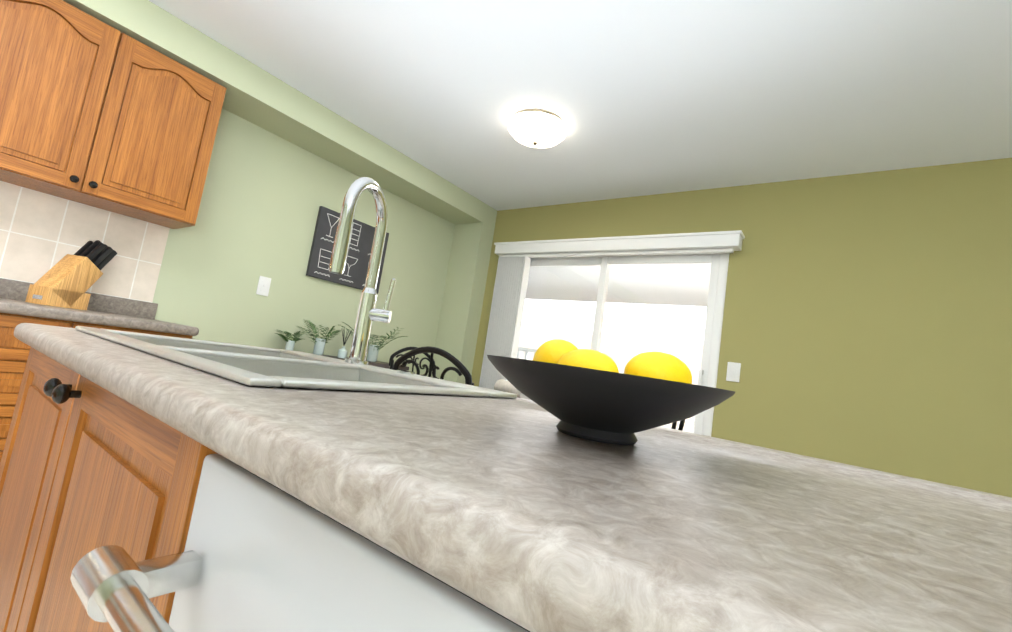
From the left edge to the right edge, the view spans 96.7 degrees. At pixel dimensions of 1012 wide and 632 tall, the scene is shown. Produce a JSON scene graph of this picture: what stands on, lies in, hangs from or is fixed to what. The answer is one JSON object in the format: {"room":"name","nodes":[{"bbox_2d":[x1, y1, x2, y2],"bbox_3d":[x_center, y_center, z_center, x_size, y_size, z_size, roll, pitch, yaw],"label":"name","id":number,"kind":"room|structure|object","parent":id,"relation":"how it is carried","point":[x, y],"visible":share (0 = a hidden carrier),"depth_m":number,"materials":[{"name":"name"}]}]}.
{"room":"dining room and kitchen","nodes":[
{"label":"dining room and kitchen","id":0,"kind":"room"},
{"bbox_2d":[63,0,485,224],"bbox_3d":[-1.718,-1.341,2.198,0.334,0.171,4.810,4,-8,37],"label":"soffit","id":1,"kind":"structure","parent":0,"point":[260,97],"depth_m":2.63,"materials":[{"name":"green paint"}]},
{"bbox_2d":[152,108,454,376],"bbox_3d":[-2.021,-0.275,2.294,0.140,2.340,5.280,4,-8,37],"label":"wall","id":2,"kind":"structure","parent":0,"point":[266,194],"depth_m":2.91,"materials":[{"name":"green paint"}]},
{"bbox_2d":[0,278,157,317],"bbox_3d":[-2.113,-0.099,2.042,0.018,0.087,0.877,4,-8,37],"label":"backsplash","id":3,"kind":"structure","parent":2,"relation":"attached to","point":[9,288],"depth_m":2.22,"materials":[{"name":"grey stone"}]},
{"bbox_2d":[0,181,169,302],"bbox_3d":[-2.616,-0.548,1.343,0.005,0.700,2.682,4,-8,37],"label":"backsplash","id":4,"kind":"structure","parent":2,"relation":"attached to","point":[41,234],"depth_m":2.12,"materials":[{"name":"tile"}]},
{"bbox_2d":[0,0,226,228],"bbox_3d":[-1.873,-0.900,2.043,0.318,0.740,0.865,4,-8,37],"label":"upper cabinet","id":5,"kind":"object","parent":2,"relation":"attached to","point":[96,113],"visible":1,"depth_m":1.94,"materials":[{"name":"brown wood"}]},
{"bbox_2d":[256,276,270,295],"bbox_3d":[-1.525,-0.188,2.837,0.014,0.118,0.074,4,-8,37],"label":"switch plate","id":6,"kind":"object","parent":2,"relation":"attached to","point":[263,286],"visible":1,"depth_m":2.83,"materials":[{"name":"white plastic"}]},
{"bbox_2d":[306,206,388,293],"bbox_3d":[-1.142,-0.466,3.309,0.032,0.490,0.590,4,-8,37],"label":"wall art","id":7,"kind":"object","parent":2,"relation":"attached to","point":[354,275],"visible":0.69,"depth_m":3.26,"materials":[{"name":"black"}]},
{"bbox_2d":[431,204,496,383],"bbox_3d":[-0.438,0.154,4.065,0.334,2.339,0.174,4,-8,37],"label":"wall","id":8,"kind":"structure","parent":0,"point":[462,302],"depth_m":4.02,"materials":[{"name":"green paint"}]},
{"bbox_2d":[149,0,1011,210],"bbox_3d":[0.297,-1.301,0.829,5.500,0.060,5.280,4,-8,37],"label":"ceiling","id":9,"kind":"structure","parent":0,"point":[644,97],"depth_m":2.11,"materials":[{"name":"white paint"}]},
{"bbox_2d":[508,109,566,147],"bbox_3d":[0.174,-1.036,2.569,0.344,0.132,0.344,4,-8,37],"label":"ceiling light fixture","id":10,"kind":"object","parent":9,"relation":"attached to","point":[537,128],"visible":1,"depth_m":2.48,"materials":[{"name":"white glass"}]},
{"bbox_2d":[472,158,1011,497],"bbox_3d":[1.603,0.321,2.742,5.200,2.340,0.140,4,-8,37],"label":"wall","id":11,"kind":"structure","parent":0,"point":[867,320],"depth_m":2.47,"materials":[{"name":"green paint"}]},
{"bbox_2d":[525,263,710,306],"bbox_3d":[1.826,-0.441,4.816,9.000,0.100,3.120,4,-8,37],"label":"soffit","id":12,"kind":"structure","parent":11,"relation":"attached to","point":[700,282],"depth_m":5.46,"materials":[{"name":"white"}]},
{"bbox_2d":[494,230,744,254],"bbox_3d":[0.707,-0.530,3.411,1.950,0.097,0.123,4,-8,37],"label":"valance","id":13,"kind":"object","parent":11,"relation":"attached to","point":[709,240],"visible":0.98,"depth_m":3.21,"materials":[{"name":"white paint"}]},
{"bbox_2d":[479,248,733,389],"bbox_3d":[0.562,0.432,3.318,1.860,1.852,0.086,4,-8,37],"label":"vertical blinds","id":14,"kind":"object","parent":13,"relation":"hanging from","point":[507,308],"visible":0.42,"depth_m":3.77,"materials":[{"name":"white plastic"}]},
{"bbox_2d":[517,253,728,436],"bbox_3d":[0.609,0.430,3.405,1.828,1.969,0.138,4,-8,37],"label":"sliding glass door","id":15,"kind":"structure","parent":11,"relation":"in","point":[707,377],"depth_m":3.13,"materials":[{"name":"white paint"}]},
{"bbox_2d":[726,362,740,381],"bbox_3d":[1.405,0.346,2.782,0.074,0.118,0.014,4,-8,37],"label":"switch plate","id":16,"kind":"object","parent":11,"relation":"attached to","point":[733,372],"visible":1,"depth_m":2.78,"materials":[{"name":"white plastic"}]},
{"bbox_3d":[-0.060,1.059,0.578,5.500,0.060,5.280,4,-8,37],"label":"floor","id":17,"kind":"structure","parent":0,"visible":0},
{"bbox_2d":[0,314,79,461],"bbox_3d":[-2.079,0.393,1.654,0.597,0.874,0.460,4,-8,37],"label":"base cabinet","id":18,"kind":"object","parent":17,"relation":"on","point":[14,353],"depth_m":1.59,"materials":[{"name":"brown wood"}]},
{"bbox_2d":[0,298,198,337],"bbox_3d":[-1.879,-0.021,1.855,0.632,0.040,0.877,4,-8,37],"label":"countertop","id":19,"kind":"structure","parent":18,"relation":"on","point":[7,305],"depth_m":1.76,"materials":[{"name":"grey stone"}]},
{"bbox_2d":[25,240,116,309],"bbox_3d":[-1.910,-0.196,2.009,0.100,0.326,0.268,8,-6,5],"label":"knife block","id":20,"kind":"object","parent":19,"relation":"on","point":[67,281],"visible":1,"depth_m":1.96,"materials":[{"name":"brown wood"}]},
{"bbox_2d":[0,347,179,631],"bbox_3d":[-0.570,0.556,0.920,0.965,0.848,0.600,4,-8,37],"label":"base cabinet","id":21,"kind":"object","parent":17,"relation":"on","point":[87,466],"depth_m":0.66,"materials":[{"name":"brown wood"}]},
{"bbox_2d":[80,322,191,338],"bbox_3d":[-1.828,0.468,2.000,0.597,0.874,0.408,4,-8,37],"label":"base cabinet","id":22,"kind":"object","parent":17,"relation":"on","point":[85,324],"depth_m":1.86,"materials":[{"name":"brown wood"}]},
{"bbox_2d":[149,432,217,622],"bbox_3d":[0.064,0.601,0.448,0.619,0.848,0.600,4,-8,37],"label":"base cabinet","id":23,"kind":"object","parent":17,"relation":"on","point":[175,519],"depth_m":0.44,"materials":[{"name":"brown wood"}]},
{"bbox_2d":[14,323,1011,631],"bbox_3d":[0.240,0.173,0.433,2.850,0.040,0.690,4,-8,37],"label":"countertop","id":24,"kind":"structure","parent":23,"relation":"on","point":[528,515],"depth_m":0.26,"materials":[{"name":"laminate"}]},
{"bbox_2d":[75,326,516,398],"bbox_3d":[-0.489,0.185,0.973,0.856,0.188,0.546,4,-8,37],"label":"sink basin","id":25,"kind":"object","parent":24,"relation":"in","point":[255,366],"visible":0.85,"depth_m":0.92,"materials":[{"name":"metal"}]},
{"bbox_2d":[329,177,413,374],"bbox_3d":[-0.326,-0.110,1.118,0.246,0.472,0.234,4,-8,37],"label":"faucet","id":26,"kind":"object","parent":24,"relation":"on","point":[368,312],"visible":1,"depth_m":1.19,"materials":[{"name":"silver metal"}]},
{"bbox_2d":[487,355,734,444],"bbox_3d":[0.113,0.106,0.541,0.286,0.076,0.286,4,-8,37],"label":"fruit bowl","id":27,"kind":"object","parent":24,"relation":"on","point":[609,407],"visible":1,"depth_m":0.45,"materials":[{"name":"black ceramic"}]},
{"bbox_2d":[533,339,577,363],"bbox_3d":[0.065,0.060,0.570,0.079,0.062,0.084,4,-8,37],"label":"lemon","id":28,"kind":"object","parent":27,"relation":"in","point":[553,351],"visible":0.4,"depth_m":0.54,"materials":[{"name":"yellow food"}]},
{"bbox_2d":[557,349,618,372],"bbox_3d":[0.086,0.060,0.485,0.080,0.050,0.052,4,-8,37],"label":"lemon","id":29,"kind":"object","parent":27,"relation":"in","point":[590,359],"visible":0.33,"depth_m":0.46,"materials":[{"name":"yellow food"}]},
{"bbox_2d":[624,351,691,383],"bbox_3d":[0.189,0.075,0.556,0.070,0.062,0.094,4,-8,37],"label":"lemon","id":30,"kind":"object","parent":27,"relation":"in","point":[659,365],"visible":0.6,"depth_m":0.53,"materials":[{"name":"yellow food"}]},
{"bbox_2d":[70,454,529,631],"bbox_3d":[0.033,0.600,0.410,0.605,0.834,0.654,4,-8,37],"label":"dishwasher","id":31,"kind":"object","parent":17,"relation":"on","point":[258,554],"visible":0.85,"depth_m":0.33,"materials":[{"name":"grey metal"}]},
{"bbox_2d":[311,353,408,370],"bbox_3d":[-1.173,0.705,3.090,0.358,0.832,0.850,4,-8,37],"label":"dining table","id":32,"kind":"object","parent":17,"relation":"on","point":[384,364],"visible":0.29,"depth_m":3.18,"materials":[{"name":"brown"}]},
{"bbox_2d":[275,330,305,350],"bbox_3d":[-1.395,0.155,2.881,0.186,0.138,0.186,4,-8,37],"label":"palm plant","id":33,"kind":"object","parent":32,"relation":"on","point":[290,344],"visible":0.96,"depth_m":2.86,"materials":[{"name":"green plant"}]},
{"bbox_2d":[298,319,340,355],"bbox_3d":[-1.239,0.147,2.975,0.246,0.219,0.365,4,-8,37],"label":"palm plant","id":34,"kind":"object","parent":32,"relation":"on","point":[319,346],"visible":0.96,"depth_m":2.93,"materials":[{"name":"green plant"}]},
{"bbox_2d":[337,329,351,357],"bbox_3d":[-1.114,0.190,3.105,0.071,0.200,0.069,4,-8,37],"label":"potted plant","id":35,"kind":"object","parent":32,"relation":"on","point":[342,352],"visible":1,"depth_m":3.08,"materials":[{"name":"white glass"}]},
{"bbox_2d":[341,322,407,361],"bbox_3d":[-0.967,0.192,3.236,0.473,0.267,0.456,4,-8,37],"label":"palm plant","id":36,"kind":"object","parent":32,"relation":"on","point":[372,354],"visible":0.88,"depth_m":3.22,"materials":[{"name":"green plant"}]},
{"bbox_2d":[389,347,435,375],"bbox_3d":[-0.476,0.699,2.754,0.500,0.983,0.438,4,-8,37],"label":"dining chair","id":37,"kind":"object","parent":17,"relation":"on","point":[391,361],"visible":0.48,"depth_m":2.90,"materials":[{"name":"black metal"}]},
{"bbox_2d":[393,346,473,385],"bbox_3d":[-0.196,0.634,1.747,0.438,0.983,0.500,4,-8,37],"label":"dining chair","id":38,"kind":"object","parent":17,"relation":"on","point":[461,369],"visible":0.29,"depth_m":1.59,"materials":[{"name":"black metal"}]},
{"bbox_2d":[671,420,684,430],"bbox_3d":[0.510,0.775,2.070,0.500,0.983,0.438,4,-8,37],"label":"dining chair","id":39,"kind":"object","parent":17,"relation":"on","point":[681,424],"depth_m":2.12,"materials":[{"name":"black metal"}]},
{"bbox_3d":[-0.021,0.839,2.405,1.100,0.783,1.100,4,-8,37],"label":"dining table","id":40,"kind":"object","parent":17,"relation":"on","visible":0},
{"bbox_2d":[494,378,530,399],"bbox_3d":[0.045,0.400,2.452,0.094,0.109,0.377,11,-6,-21],"label":"centerpiece","id":41,"kind":"object","parent":40,"relation":"on","point":[505,385],"visible":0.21,"depth_m":2.45,"materials":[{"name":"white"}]},
{"label":"outside","id":42,"kind":"structure","parent":0,"visible":0},
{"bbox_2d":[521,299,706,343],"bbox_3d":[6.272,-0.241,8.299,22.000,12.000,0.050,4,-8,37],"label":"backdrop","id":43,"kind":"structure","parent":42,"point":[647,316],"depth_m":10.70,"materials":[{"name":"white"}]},
{"bbox_3d":[1.056,1.692,4.406,7.500,0.110,2.330,4,-8,37],"label":"ground","id":44,"kind":"structure","parent":0,"visible":0},
{"bbox_2d":[517,332,702,432],"bbox_3d":[1.794,1.099,5.379,7.545,1.480,0.110,4,-8,37],"label":"railing","id":45,"kind":"object","parent":44,"relation":"on","point":[583,340],"depth_m":7.82,"materials":[{"name":"white"}]}
]}

